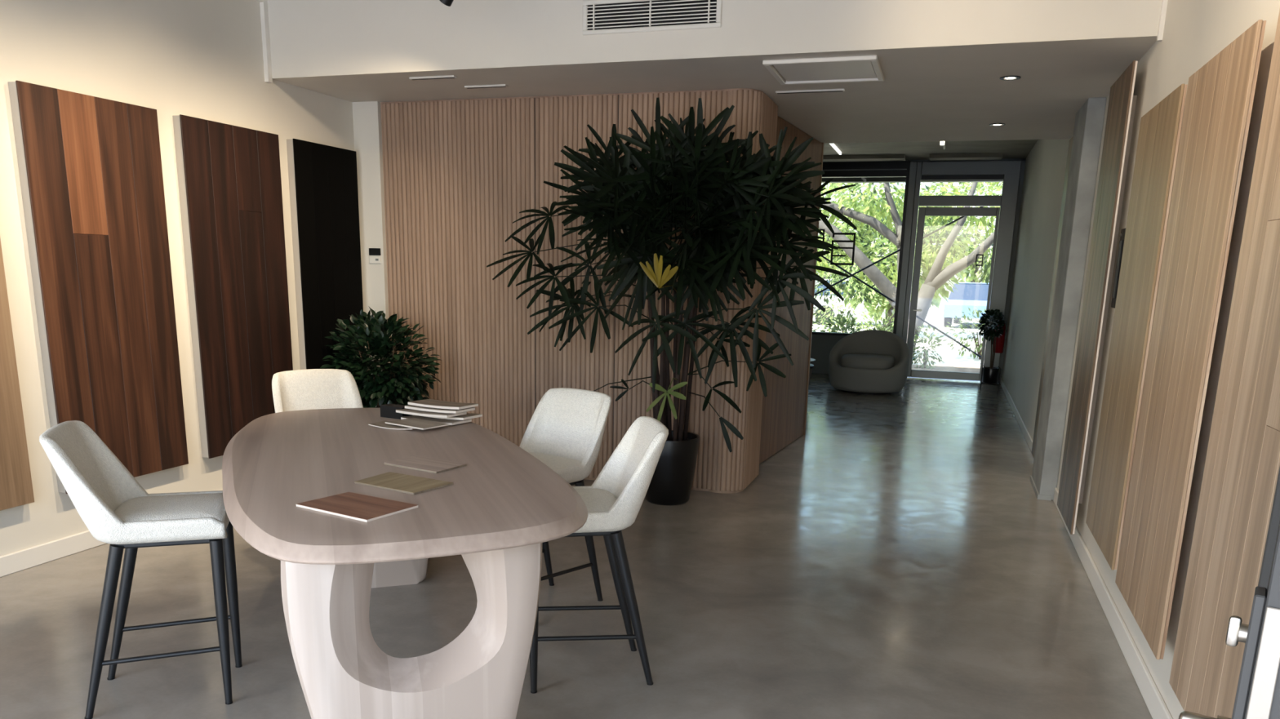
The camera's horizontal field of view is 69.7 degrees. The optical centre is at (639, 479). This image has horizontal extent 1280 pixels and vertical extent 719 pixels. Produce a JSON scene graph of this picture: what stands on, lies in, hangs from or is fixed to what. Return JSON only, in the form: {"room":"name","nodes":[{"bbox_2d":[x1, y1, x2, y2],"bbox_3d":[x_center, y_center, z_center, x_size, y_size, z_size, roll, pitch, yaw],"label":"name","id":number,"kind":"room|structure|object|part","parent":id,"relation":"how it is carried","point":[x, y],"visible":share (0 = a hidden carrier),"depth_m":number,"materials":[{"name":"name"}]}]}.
{"room":"store","nodes":[
{"label":"store","id":0,"kind":"room"},
{"bbox_2d":[0,0,354,556],"bbox_3d":[-2.018,-1.873,7.788,0.250,3.160,15.150,5,14,17],"label":"wall","id":1,"kind":"structure","parent":0,"point":[200,59],"depth_m":5.07,"materials":[{"name":"white paint"}]},
{"bbox_2d":[0,239,34,511],"bbox_3d":[-3.156,-0.778,3.996,0.063,1.999,0.814,5,14,17],"label":"display panel","id":2,"kind":"object","parent":1,"relation":"attached to","point":[15,480],"visible":1,"depth_m":4.43,"materials":[{"name":"brown wood"}]},
{"bbox_2d":[0,530,106,577],"bbox_3d":[-3.215,0.482,4.267,0.020,0.100,6.700,5,14,17],"label":"baseboard","id":3,"kind":"structure","parent":1,"relation":"attached to","point":[19,561],"depth_m":4.72,"materials":[{"name":"white paint"}]},
{"bbox_2d":[8,80,188,493],"bbox_3d":[-2.843,-0.985,4.922,0.063,1.999,0.819,5,14,17],"label":"display panel","id":4,"kind":"object","parent":1,"relation":"attached to","point":[90,166],"visible":0.81,"depth_m":4.84,"materials":[{"name":"brown wood"}]},
{"bbox_2d":[172,114,293,458],"bbox_3d":[-2.534,-1.189,5.838,0.064,1.999,0.819,5,14,17],"label":"display panel","id":5,"kind":"object","parent":1,"relation":"attached to","point":[229,182],"visible":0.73,"depth_m":5.72,"materials":[{"name":"brown wood"}]},
{"bbox_2d":[259,0,272,82],"bbox_3d":[-2.388,-2.804,5.870,0.030,0.500,0.037,5,14,17],"label":"trim","id":6,"kind":"structure","parent":1,"relation":"attached to","point":[263,5],"depth_m":5.86,"materials":[{"name":"white paint"}]},
{"bbox_2d":[286,138,365,369],"bbox_3d":[-2.250,-1.375,6.680,0.064,1.996,0.694,5,14,17],"label":"display panel","id":7,"kind":"object","parent":1,"relation":"attached to","point":[323,179],"visible":0.61,"depth_m":6.52,"materials":[{"name":"black paint"}]},
{"bbox_2d":[352,88,777,493],"bbox_3d":[-0.602,-1.400,6.925,3.043,2.690,0.660,5,14,17],"label":"wall","id":8,"kind":"structure","parent":0,"point":[458,174],"depth_m":6.66,"materials":[{"name":"brown wood"}]},
{"bbox_2d":[368,248,381,263],"bbox_3d":[-2.010,-1.696,6.971,0.098,0.112,0.012,5,14,17],"label":"thermostat","id":9,"kind":"object","parent":8,"relation":"attached to","point":[373,252],"visible":1,"depth_m":6.97,"materials":[{"name":"black"}]},
{"bbox_3d":[-2.010,-1.669,6.978,0.098,0.056,0.010,5,14,17],"label":"label plate","id":10,"kind":"part","parent":9,"relation":"part of","materials":[{"name":"white plastic"}]},
{"bbox_2d":[0,373,1152,718],"bbox_3d":[0.529,-0.003,7.410,5.655,0.200,15.270,5,14,17],"label":"floor","id":11,"kind":"structure","parent":0,"point":[900,557],"depth_m":4.25,"materials":[{"name":"concrete"}]},
{"bbox_2d":[39,420,242,718],"bbox_3d":[-1.722,0.294,3.255,0.531,0.993,0.444,-3,14,-17],"label":"bar stool","id":12,"kind":"object","parent":11,"relation":"on","point":[117,512],"visible":0.95,"depth_m":3.15,"materials":[{"name":"beige fabric"}]},
{"bbox_3d":[-1.815,0.519,3.116,0.172,0.612,0.043,-4,14,-23],"label":"leg","id":13,"kind":"part","parent":12,"relation":"part of","materials":[{"name":"black metal"}]},
{"bbox_3d":[-1.905,0.452,3.399,0.173,0.613,0.042,-1,13,-10],"label":"leg","id":14,"kind":"part","parent":12,"relation":"part of","materials":[{"name":"black metal"}]},
{"bbox_3d":[-1.648,0.185,3.252,0.310,0.022,0.290,-3,14,-17],"label":"under frame","id":15,"kind":"part","parent":12,"relation":"part of","materials":[{"name":"black metal"}]},
{"bbox_2d":[114,493,229,543],"bbox_3d":[-1.648,0.130,3.239,0.377,0.090,0.384,-3,14,-17],"label":"seat cushion","id":16,"kind":"object","parent":12,"relation":"on","point":[142,510],"depth_m":3.11,"materials":[{"name":"beige fabric"}]},
{"bbox_3d":[-1.465,0.502,3.228,0.043,0.606,0.048,-3,14,-17],"label":"leg","id":17,"kind":"part","parent":12,"relation":"part of","materials":[{"name":"black metal"}]},
{"bbox_3d":[-1.552,0.437,3.502,0.043,0.606,0.048,-3,14,-17],"label":"leg","id":18,"kind":"part","parent":12,"relation":"part of","materials":[{"name":"black metal"}]},
{"bbox_2d":[271,368,363,413],"bbox_3d":[-1.603,-0.046,4.743,0.444,0.993,0.531,-7,16,-33],"label":"bar stool","id":19,"kind":"object","parent":11,"relation":"on","point":[308,388],"visible":0.2,"depth_m":4.81,"materials":[{"name":"beige fabric"}]},
{"bbox_2d":[320,306,440,408],"bbox_3d":[-1.831,-0.625,6.669,0.786,1.239,0.725,5,13,14],"label":"leafy plant","id":20,"kind":"object","parent":11,"relation":"on","point":[374,331],"visible":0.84,"depth_m":6.51,"materials":[{"name":"green plant"}]},
{"bbox_3d":[-1.899,-0.611,6.621,0.015,0.773,0.178,4,13,12],"label":"stem","id":21,"kind":"part","parent":20,"relation":"part of","materials":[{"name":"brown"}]},
{"bbox_3d":[-1.799,-0.620,6.624,0.015,0.795,0.213,-9,16,-37],"label":"stem","id":22,"kind":"part","parent":20,"relation":"part of","materials":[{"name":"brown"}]},
{"bbox_2d":[222,408,587,718],"bbox_3d":[-0.971,0.316,3.547,1.148,0.848,2.402,-3,14,-20],"label":"table","id":23,"kind":"object","parent":11,"relation":"on","point":[497,513],"visible":0.92,"depth_m":2.67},
{"bbox_2d":[296,492,417,522],"bbox_3d":[-0.827,0.077,2.690,0.293,0.008,0.198,9,15,30],"label":"sample","id":24,"kind":"object","parent":23,"relation":"on","point":[358,507],"visible":1,"depth_m":2.67,"materials":[{"name":"brown"}]},
{"bbox_2d":[368,420,414,430],"bbox_3d":[-1.053,-0.234,4.005,0.227,0.012,0.113,6,14,21],"label":"sample","id":25,"kind":"object","parent":23,"relation":"on","point":[382,424],"visible":0.61,"depth_m":3.99,"materials":[{"name":"beige"}]},
{"bbox_2d":[385,417,448,430],"bbox_3d":[-0.968,-0.243,4.010,0.244,0.006,0.158,10,16,34],"label":"sample","id":26,"kind":"object","parent":25,"relation":"on","point":[414,423],"visible":1,"depth_m":3.99,"materials":[{"name":"beige"}]},
{"bbox_2d":[380,404,413,419],"bbox_3d":[-1.125,-0.313,4.246,0.138,0.054,0.064,8,15,27],"label":"sample","id":27,"kind":"object","parent":23,"relation":"on","point":[387,411],"visible":0.8,"depth_m":4.22,"materials":[{"name":"black"}]},
{"bbox_2d":[354,471,453,494],"bbox_3d":[-0.772,0.011,2.985,0.279,0.006,0.174,9,15,30],"label":"sample","id":28,"kind":"object","parent":23,"relation":"on","point":[403,483],"visible":1,"depth_m":2.97,"materials":[{"name":"grey wood"}]},
{"bbox_2d":[383,455,466,473],"bbox_3d":[-0.762,-0.054,3.267,0.251,0.006,0.158,9,15,30],"label":"sample","id":29,"kind":"object","parent":23,"relation":"on","point":[415,463],"visible":1,"depth_m":3.25,"materials":[{"name":"grey wood"}]},
{"bbox_2d":[400,415,471,425],"bbox_3d":[-0.923,-0.270,4.164,0.293,0.016,0.131,7,14,24],"label":"sample","id":30,"kind":"object","parent":23,"relation":"on","point":[451,422],"visible":0.48,"depth_m":4.14,"materials":[{"name":"beige"}]},
{"bbox_2d":[418,413,482,420],"bbox_3d":[-0.881,-0.296,4.206,0.294,0.016,0.131,7,14,24],"label":"sample","id":31,"kind":"object","parent":30,"relation":"on","point":[468,415],"visible":0.33,"depth_m":4.14,"materials":[{"name":"beige"}]},
{"bbox_2d":[395,408,466,417],"bbox_3d":[-0.944,-0.303,4.158,0.293,0.016,0.131,7,14,24],"label":"sample","id":32,"kind":"object","parent":31,"relation":"on","point":[409,411],"visible":0.69,"depth_m":4.11,"materials":[{"name":"beige"}]},
{"bbox_2d":[404,404,475,413],"bbox_3d":[-0.909,-0.323,4.176,0.293,0.016,0.131,7,14,24],"label":"sample","id":33,"kind":"object","parent":32,"relation":"on","point":[408,406],"visible":0.54,"depth_m":4.12,"materials":[{"name":"beige"}]},
{"bbox_2d":[408,399,478,409],"bbox_3d":[-0.896,-0.341,4.180,0.294,0.016,0.131,7,14,24],"label":"sample","id":34,"kind":"object","parent":33,"relation":"on","point":[432,403],"visible":1,"depth_m":4.16,"materials":[{"name":"beige"}]},
{"bbox_2d":[519,387,611,601],"bbox_3d":[-0.437,0.105,4.202,0.444,0.993,0.531,11,16,37],"label":"bar stool","id":35,"kind":"object","parent":11,"relation":"on","point":[565,431],"visible":0.56,"depth_m":4.25,"materials":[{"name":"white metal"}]},
{"bbox_3d":[-0.472,0.244,4.443,0.043,0.612,0.172,10,15,32],"label":"leg","id":36,"kind":"part","parent":35,"relation":"part of","materials":[{"name":"black metal"}]},
{"bbox_2d":[528,452,580,483],"bbox_3d":[-0.480,-0.044,4.108,0.384,0.090,0.377,11,16,37],"label":"seat cushion","id":37,"kind":"object","parent":35,"relation":"on","point":[566,464],"depth_m":4.07,"materials":[{"name":"beige fabric"}]},
{"bbox_3d":[-0.235,0.292,4.258,0.173,0.613,0.042,-11,18,-43],"label":"leg","id":38,"kind":"part","parent":35,"relation":"part of","materials":[{"name":"black metal"}]},
{"bbox_2d":[528,416,668,693],"bbox_3d":[-0.193,0.270,3.511,0.531,0.993,0.444,-1,13,-12],"label":"bar stool","id":39,"kind":"object","parent":11,"relation":"on","point":[615,500],"visible":0.65,"depth_m":3.41,"materials":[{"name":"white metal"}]},
{"bbox_3d":[-0.391,0.495,3.367,0.043,0.606,0.048,-1,13,-12],"label":"leg","id":40,"kind":"part","parent":39,"relation":"part of","materials":[{"name":"black metal"}]},
{"bbox_3d":[-0.264,0.167,3.471,0.310,0.022,0.290,-1,13,-12],"label":"under frame","id":41,"kind":"part","parent":39,"relation":"part of","materials":[{"name":"black metal"}]},
{"bbox_2d":[574,488,617,532],"bbox_3d":[-0.262,0.111,3.458,0.377,0.090,0.384,-1,13,-12],"label":"seat cushion","id":42,"kind":"object","parent":39,"relation":"on","point":[599,502],"depth_m":3.32,"materials":[{"name":"beige fabric"}]},
{"bbox_3d":[-0.091,0.418,3.726,0.172,0.612,0.043,-3,14,-17],"label":"leg","id":43,"kind":"part","parent":39,"relation":"part of","materials":[{"name":"black metal"}]},
{"bbox_3d":[-0.029,0.486,3.435,0.173,0.613,0.042,0,13,-5],"label":"leg","id":44,"kind":"part","parent":39,"relation":"part of","materials":[{"name":"black metal"}]},
{"bbox_2d":[486,97,857,505],"bbox_3d":[0.086,-1.037,5.710,2.334,2.558,1.252,7,14,24],"label":"potted palm","id":45,"kind":"object","parent":11,"relation":"on","point":[668,185],"visible":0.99,"depth_m":5.48,"materials":[{"name":"green"}]},
{"bbox_2d":[644,430,699,505],"bbox_3d":[0.190,-0.075,6.240,0.416,0.452,0.416,5,14,17],"label":"pot","id":46,"kind":"object","parent":45,"relation":"attached to","point":[671,482],"depth_m":6.09,"materials":[{"name":"black ceramic"}]},
{"bbox_2d":[808,364,813,382],"bbox_3d":[1.807,-1.200,11.312,0.630,0.437,0.630,5,14,17],"label":"side table","id":47,"kind":"object","parent":11,"relation":"on","point":[811,366],"visible":0.12,"depth_m":11.16,"materials":[{"name":"brown wood"}]},
{"bbox_2d":[828,329,909,395],"bbox_3d":[3.041,-1.569,12.237,1.040,0.795,0.960,7,14,24],"label":"armchair","id":48,"kind":"object","parent":11,"relation":"on","point":[868,362],"visible":1,"depth_m":12.03,"materials":[{"name":"grey fabric"}]},
{"bbox_2d":[840,353,894,368],"bbox_3d":[3.024,-1.569,12.200,0.670,0.168,0.720,7,14,24],"label":"seat cushion","id":49,"kind":"object","parent":48,"relation":"on","point":[863,361],"depth_m":11.93,"materials":[{"name":"grey fabric"}]},
{"bbox_2d":[979,365,1000,391],"bbox_3d":[4.848,-1.401,12.722,0.252,0.331,0.252,5,14,17],"label":"plant stand","id":50,"kind":"object","parent":11,"relation":"on","point":[981,382],"visible":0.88,"depth_m":12.65,"materials":[{"name":"black metal"}]},
{"bbox_3d":[4.721,-1.389,12.659,0.053,0.331,0.010,-5,15,-26],"label":"leg","id":51,"kind":"part","parent":50,"relation":"part of","materials":[{"name":"black metal"}]},
{"bbox_2d":[968,309,1004,383],"bbox_3d":[4.789,-1.842,12.661,0.431,1.014,0.426,12,17,40],"label":"standard tree","id":52,"kind":"object","parent":50,"relation":"on","point":[990,375],"visible":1,"depth_m":12.59,"materials":[{"name":"green plant"}]},
{"bbox_3d":[4.829,-1.780,12.647,0.054,0.541,0.017,8,15,28],"label":"stem","id":53,"kind":"part","parent":52,"relation":"part of","materials":[{"name":"brown"}]},
{"bbox_3d":[4.848,-1.440,12.713,0.224,0.208,0.222,5,14,17],"label":"pot","id":54,"kind":"part","parent":52,"relation":"part of","materials":[{"name":"black"}]},
{"bbox_3d":[4.850,-1.778,12.643,0.034,0.541,0.026,5,14,17],"label":"stem","id":55,"kind":"part","parent":52,"relation":"part of","materials":[{"name":"brown"}]},
{"bbox_3d":[4.873,-1.777,12.640,0.019,0.541,0.038,1,13,-1],"label":"stem","id":56,"kind":"part","parent":52,"relation":"part of","materials":[{"name":"brown"}]},
{"bbox_3d":[4.912,-1.371,12.599,0.012,0.330,0.052,-5,15,-26],"label":"leg","id":57,"kind":"part","parent":50,"relation":"part of","materials":[{"name":"black metal"}]},
{"bbox_2d":[1178,466,1279,718],"bbox_3d":[1.002,0.062,1.478,0.114,2.340,0.819,10,16,34],"label":"door","id":58,"kind":"structure","parent":11,"relation":"on","point":[1258,690],"depth_m":1.17,"materials":[{"name":"grey metal"}]},
{"bbox_3d":[0.759,0.330,1.238,0.059,0.032,0.032,10,16,34],"label":"lever handle","id":59,"kind":"part","parent":58,"relation":"part of","materials":[{"name":"silver metal"}]},
{"bbox_3d":[0.786,0.421,1.201,0.024,0.535,0.004,10,16,34],"label":"edge plate","id":60,"kind":"part","parent":58,"relation":"part of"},
{"bbox_2d":[267,0,1161,143],"bbox_3d":[0.621,-2.963,6.801,5.155,0.474,3.638,5,14,17],"label":"ceiling","id":61,"kind":"structure","parent":0,"point":[943,63],"depth_m":5.46,"materials":[{"name":"paint"}]},
{"bbox_2d":[408,75,457,79],"bbox_3d":[-1.301,-2.525,5.777,0.320,0.014,0.044,5,14,17],"label":"ceiling vent","id":62,"kind":"object","parent":61,"relation":"in","point":[441,77],"visible":1,"depth_m":5.76,"materials":[{"name":"white plastic"}]},
{"bbox_2d":[464,84,508,88],"bbox_3d":[-1.008,-2.575,6.023,0.300,0.014,0.044,5,14,17],"label":"ceiling vent","id":63,"kind":"object","parent":61,"relation":"in","point":[493,85],"visible":1,"depth_m":6.01,"materials":[{"name":"white plastic"}]},
{"bbox_2d":[582,0,721,35],"bbox_3d":[0.058,-2.587,5.103,0.810,0.180,0.017,5,14,17],"label":"ceiling vent","id":64,"kind":"object","parent":61,"relation":"in","point":[638,15],"visible":1,"depth_m":5.11,"materials":[{"name":"white plastic"}]},
{"bbox_2d":[775,88,844,93],"bbox_3d":[1.097,-2.507,5.937,0.440,0.014,0.044,5,14,17],"label":"ceiling vent","id":65,"kind":"object","parent":61,"relation":"in","point":[841,89],"visible":1,"depth_m":5.92,"materials":[{"name":"white plastic"}]},
{"bbox_2d":[762,54,884,84],"bbox_3d":[1.070,-2.356,5.300,0.621,0.023,0.605,5,14,17],"label":"ceiling hatch","id":66,"kind":"object","parent":61,"relation":"attached to","point":[854,68],"visible":1,"depth_m":5.27,"materials":[{"name":"white paint"}]},
{"bbox_3d":[1.070,-2.361,5.299,0.540,0.011,0.530,5,14,17],"label":"hatch panel","id":67,"kind":"part","parent":66,"relation":"part of","materials":[{"name":"white paint"}]},
{"bbox_2d":[989,123,1004,125],"bbox_3d":[2.759,-2.740,7.099,0.116,0.005,0.116,5,14,17],"label":"recessed light","id":68,"kind":"object","parent":61,"relation":"in","point":[992,124],"visible":1,"depth_m":7.08,"materials":[{"name":"black metal"}]},
{"bbox_2d":[1000,75,1021,79],"bbox_3d":[2.180,-2.365,5.414,0.116,0.005,0.116,5,14,17],"label":"recessed light","id":69,"kind":"object","parent":61,"relation":"in","point":[1011,77],"visible":1,"depth_m":5.41,"materials":[{"name":"black metal"}]},
{"bbox_2d":[759,115,824,463],"bbox_3d":[-0.146,-1.680,8.185,3.100,2.690,2.078,5,14,17],"label":"wall","id":70,"kind":"structure","parent":0,"point":[784,406],"depth_m":8.03,"materials":[{"name":"brown"}]},
{"bbox_3d":[1.543,-1.755,8.675,0.200,2.690,0.055,5,14,17],"label":"panel","id":71,"kind":"part","parent":70,"relation":"part of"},
{"bbox_2d":[809,158,1026,382],"bbox_3d":[2.938,-3.204,14.054,5.155,3.160,0.120,5,14,17],"label":"wall","id":72,"kind":"structure","parent":0,"point":[822,345],"depth_m":13.50,"materials":[{"name":"grey paint"}]},
{"bbox_2d":[812,331,852,335],"bbox_3d":[2.894,-2.260,14.242,2.030,0.035,0.150,5,14,17],"label":"trim","id":73,"kind":"structure","parent":72,"relation":"attached to","point":[813,332],"depth_m":14.16,"materials":[{"name":"black"}]},
{"bbox_2d":[813,160,911,333],"bbox_3d":[2.940,-3.496,13.963,2.060,2.510,0.128,5,14,17],"label":"window","id":74,"kind":"structure","parent":72,"relation":"in","point":[837,169],"depth_m":13.59,"materials":[{"name":"black"}]},
{"bbox_3d":[2.937,-4.598,13.653,1.980,0.015,0.008,5,14,17],"label":"blind rail","id":75,"kind":"part","parent":74,"relation":"part of","materials":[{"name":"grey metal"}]},
{"bbox_2d":[895,161,922,342],"bbox_3d":[3.973,-3.080,13.684,0.165,3.130,0.170,5,14,17],"label":"trim","id":76,"kind":"structure","parent":72,"relation":"attached to","point":[915,168],"depth_m":13.54,"materials":[{"name":"grey metal"}]},
{"bbox_2d":[906,160,1021,382],"bbox_3d":[4.687,-3.011,13.458,1.330,3.130,0.170,5,14,17],"label":"door","id":77,"kind":"structure","parent":72,"relation":"in","point":[1009,171],"depth_m":13.23,"materials":[{"name":"grey metal"}]},
{"bbox_3d":[4.624,-4.335,13.206,1.120,0.060,0.030,5,14,17],"label":"dark head rail","id":78,"kind":"part","parent":77,"relation":"part of","materials":[{"name":"black"}]},
{"bbox_2d":[823,139,1037,159],"bbox_3d":[0.477,-3.240,6.263,5.655,0.300,18.450,5,14,17],"label":"ceiling","id":79,"kind":"structure","parent":0,"point":[1011,148],"depth_m":12.09,"materials":[{"name":"paint"}]},
{"bbox_2d":[829,142,841,155],"bbox_3d":[2.474,-4.296,11.799,0.030,0.040,1.800,5,14,17],"label":"batten","id":80,"kind":"object","parent":79,"relation":"attached to","point":[832,144],"visible":0.58,"depth_m":12.12,"materials":[{"name":"white"}]},
{"bbox_2d":[822,152,1002,161],"bbox_3d":[2.639,-4.619,13.236,4.820,0.050,0.300,5,14,17],"label":"ceiling beam","id":81,"kind":"structure","parent":79,"relation":"attached to","point":[944,156],"depth_m":12.80,"materials":[{"name":"concrete"}]},
{"bbox_2d":[822,176,1003,182],"bbox_3d":[3.543,-5.007,14.678,9.000,0.500,0.200,5,14,17],"label":"trim","id":82,"kind":"structure","parent":79,"relation":"attached to","point":[851,180],"depth_m":14.55,"materials":[{"name":"black"}]},
{"bbox_2d":[939,141,945,149],"bbox_3d":[3.725,-4.085,11.287,0.055,0.164,1.554,5,14,17],"label":"track spotlight","id":83,"kind":"object","parent":79,"relation":"attached to","point":[942,143],"visible":0.33,"depth_m":10.59,"materials":[{"name":"white plastic"}]},
{"bbox_3d":[-1.488,-2.457,3.407,0.034,0.030,4.000,5,14,17],"label":"track","id":84,"kind":"object","parent":79,"relation":"attached to","visible":0},
{"bbox_2d":[440,0,453,6],"bbox_3d":[-0.998,-2.634,4.842,0.152,0.249,0.072,11,16,36],"label":"track spotlight","id":85,"kind":"object","parent":84,"relation":"attached to","point":[448,2],"visible":1,"depth_m":4.87,"materials":[{"name":"black metal"}]},
{"bbox_2d":[908,377,975,381],"bbox_3d":[3.963,-1.643,14.865,6.700,0.120,1.380,5,14,17],"label":"floor","id":86,"kind":"structure","parent":0,"point":[908,377],"depth_m":14.33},
{"bbox_2d":[814,206,983,295],"bbox_3d":[3.066,-3.067,14.408,5.004,2.864,0.028,5,14,17],"label":"rod","id":87,"kind":"object","parent":86,"relation":"on","point":[961,217],"visible":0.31,"depth_m":14.10,"materials":[{"name":"black metal"}]},
{"bbox_2d":[821,255,984,359],"bbox_3d":[3.863,-2.771,14.173,4.134,2.419,0.028,5,14,17],"label":"rod","id":88,"kind":"object","parent":86,"relation":"on","point":[822,256],"visible":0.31,"depth_m":14.13,"materials":[{"name":"black metal"}]},
{"bbox_2d":[1030,97,1106,500],"bbox_3d":[3.027,-1.231,6.551,0.120,2.690,0.670,5,14,17],"label":"column","id":89,"kind":"structure","parent":0,"point":[1089,119],"depth_m":6.33,"materials":[{"name":"concrete"}]},
{"bbox_2d":[1001,0,1279,718],"bbox_3d":[3.114,-1.381,6.165,0.250,3.160,15.150,5,14,17],"label":"wall","id":90,"kind":"structure","parent":0,"point":[1195,32],"depth_m":4.48,"materials":[{"name":"white paint"}]},
{"bbox_2d":[991,315,1007,353],"bbox_3d":[5.191,-2.101,13.291,0.205,0.535,0.144,5,14,17],"label":"fire extinguisher","id":91,"kind":"object","parent":90,"relation":"attached to","point":[1000,340],"visible":0.45,"depth_m":13.26,"materials":[{"name":"red paint"}]},
{"bbox_2d":[1000,377,1032,452],"bbox_3d":[4.238,-0.744,10.350,0.014,0.090,6.910,5,14,17],"label":"baseboard","id":92,"kind":"structure","parent":90,"relation":"attached to","point":[1028,439],"depth_m":9.98,"materials":[{"name":"white paint"}]},
{"bbox_2d":[1031,137,1072,457],"bbox_3d":[3.252,-1.370,7.156,0.080,2.459,0.429,5,14,17],"label":"display panel","id":93,"kind":"object","parent":90,"relation":"attached to","point":[1070,142],"visible":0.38,"depth_m":7.23,"materials":[{"name":"beige"}]},
{"bbox_2d":[1057,60,1137,534],"bbox_3d":[2.599,-0.968,5.212,0.080,2.479,0.709,5,14,17],"label":"display panel","id":94,"kind":"object","parent":90,"relation":"attached to","point":[1122,101],"visible":1,"depth_m":5.12,"materials":[{"name":"beige"}]},
{"bbox_2d":[1053,488,1173,718],"bbox_3d":[1.777,0.874,3.063,0.016,0.100,7.430,5,14,17],"label":"baseboard","id":95,"kind":"structure","parent":90,"relation":"attached to","point":[1157,707],"depth_m":3.94,"materials":[{"name":"white paint"}]},
{"bbox_2d":[1111,228,1125,308],"bbox_3d":[2.482,-1.088,4.745,0.042,0.400,0.140,5,14,17],"label":"door handle","id":96,"kind":"object","parent":90,"relation":"attached to","point":[1122,235],"visible":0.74,"depth_m":4.72,"materials":[{"name":"black"}]},
{"bbox_3d":[2.463,-1.083,4.741,0.008,0.290,0.080,5,14,17],"label":"plate","id":97,"kind":"part","parent":96,"relation":"part of","materials":[{"name":"black metal"}]},
{"bbox_2d":[1085,83,1187,570],"bbox_3d":[2.218,-0.643,4.105,0.079,1.957,0.814,5,14,17],"label":"display panel","id":98,"kind":"object","parent":90,"relation":"attached to","point":[1160,128],"visible":0.98,"depth_m":4.00,"materials":[{"name":"brown wood"}]},
{"bbox_2d":[1156,0,1168,41],"bbox_3d":[2.484,-2.338,4.332,0.020,0.500,0.032,5,14,17],"label":"trim","id":99,"kind":"structure","parent":90,"relation":"attached to","point":[1164,2],"depth_m":4.36,"materials":[{"name":"white paint"}]},
{"bbox_2d":[1115,19,1266,659],"bbox_3d":[1.925,-0.441,3.240,0.080,1.979,0.834,5,14,17],"label":"display panel","id":100,"kind":"object","parent":90,"relation":"attached to","point":[1220,95],"visible":1,"depth_m":3.12,"materials":[{"name":"brown wood"}]},
{"bbox_2d":[1168,9,1279,718],"bbox_3d":[1.605,-0.230,2.292,0.079,1.979,0.829,5,14,17],"label":"display panel","id":101,"kind":"object","parent":90,"relation":"attached to","point":[1242,462],"visible":0.88,"depth_m":2.47,"materials":[{"name":"brown wood"}]},
{"label":"outside","id":102,"kind":"structure","parent":0,"visible":0},
{"bbox_2d":[812,298,985,368],"bbox_3d":[13.210,-6.987,39.651,60.000,0.190,55.330,5,14,17],"label":"ground","id":103,"kind":"structure","parent":102,"point":[950,358],"depth_m":25.25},
{"bbox_2d":[813,266,888,333],"bbox_3d":[5.201,-4.368,23.162,2.176,1.988,1.749,5,14,17],"label":"shrub","id":104,"kind":"object","parent":103,"relation":"on","point":[837,277],"visible":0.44,"depth_m":23.06,"materials":[{"name":"green plant"}]},
{"bbox_2d":[815,182,893,279],"bbox_3d":[8.670,-11.195,41.971,6.530,6.786,5.374,5,14,17],"label":"tree","id":105,"kind":"object","parent":103,"relation":"on","point":[833,185],"visible":0.06,"depth_m":41.10,"materials":[{"name":"green plant"}]},
{"bbox_2d":[813,279,933,324],"bbox_3d":[7.525,-5.896,30.665,4.200,1.464,1.760,4,13,12],"label":"car","id":106,"kind":"object","parent":103,"relation":"on","point":[930,313],"visible":0.16,"depth_m":30.09,"materials":[{"name":"white paint"}]},
{"bbox_2d":[822,184,975,333],"bbox_3d":[7.034,-6.065,25.480,4.358,4.144,3.607,5,14,17],"label":"tree","id":107,"kind":"object","parent":103,"relation":"on","point":[936,300],"visible":0.14,"depth_m":25.00,"materials":[{"name":"green plant"}]},
{"bbox_2d":[814,182,1002,362],"bbox_3d":[4.962,-4.955,18.234,7.825,5.176,3.866,5,14,17],"label":"tree","id":108,"kind":"object","parent":103,"relation":"on","point":[936,277],"visible":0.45,"depth_m":17.68,"materials":[{"name":"green plant"}]},
{"bbox_2d":[921,182,1001,283],"bbox_3d":[15.701,-11.267,42.947,6.696,6.803,5.392,5,14,17],"label":"tree","id":109,"kind":"object","parent":103,"relation":"on","point":[974,277],"visible":0.09,"depth_m":42.42,"materials":[{"name":"green plant"}]},
{"bbox_2d":[945,306,986,359],"bbox_3d":[7.112,-3.024,19.042,1.525,1.144,1.288,5,14,17],"label":"shrub","id":110,"kind":"object","parent":103,"relation":"on","point":[978,347],"visible":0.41,"depth_m":19.14,"materials":[{"name":"green plant"}]},
{"bbox_2d":[942,282,991,327],"bbox_3d":[11.569,-5.981,31.438,1.760,1.464,4.200,7,14,24],"label":"car","id":111,"kind":"object","parent":103,"relation":"on","point":[968,295],"visible":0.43,"depth_m":29.86,"materials":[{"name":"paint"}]},
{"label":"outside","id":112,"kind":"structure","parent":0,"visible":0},
{"bbox_2d":[911,364,980,373],"bbox_3d":[3.384,-2.057,16.737,12.000,0.060,1.900,5,14,17],"label":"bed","id":113,"kind":"object","parent":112,"point":[939,368],"depth_m":16.46,"materials":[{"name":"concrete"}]},
{"bbox_2d":[812,306,822,331],"bbox_3d":[2.766,-2.708,16.677,0.909,1.406,1.007,-11,18,-43],"label":"shrub","id":114,"kind":"object","parent":113,"relation":"on","point":[814,313],"visible":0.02,"depth_m":16.54,"materials":[{"name":"green plant"}]},
{"bbox_2d":[819,309,862,333],"bbox_3d":[3.607,-2.472,16.367,0.879,1.169,0.723,5,14,17],"label":"shrub","id":115,"kind":"object","parent":113,"relation":"on","point":[851,323],"visible":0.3,"depth_m":16.27,"materials":[{"name":"green plant"}]},
{"bbox_2d":[862,311,893,332],"bbox_3d":[4.412,-2.532,16.935,0.801,1.143,0.687,5,14,17],"label":"shrub","id":116,"kind":"object","parent":113,"relation":"on","point":[879,317],"visible":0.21,"depth_m":16.84,"materials":[{"name":"green plant"}]},
{"bbox_2d":[911,324,946,368],"bbox_3d":[5.117,-2.335,16.544,0.645,0.945,0.666,-9,16,-37],"label":"shrub","id":117,"kind":"object","parent":113,"relation":"on","point":[925,355],"visible":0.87,"depth_m":16.47,"materials":[{"name":"green plant"}]}
]}

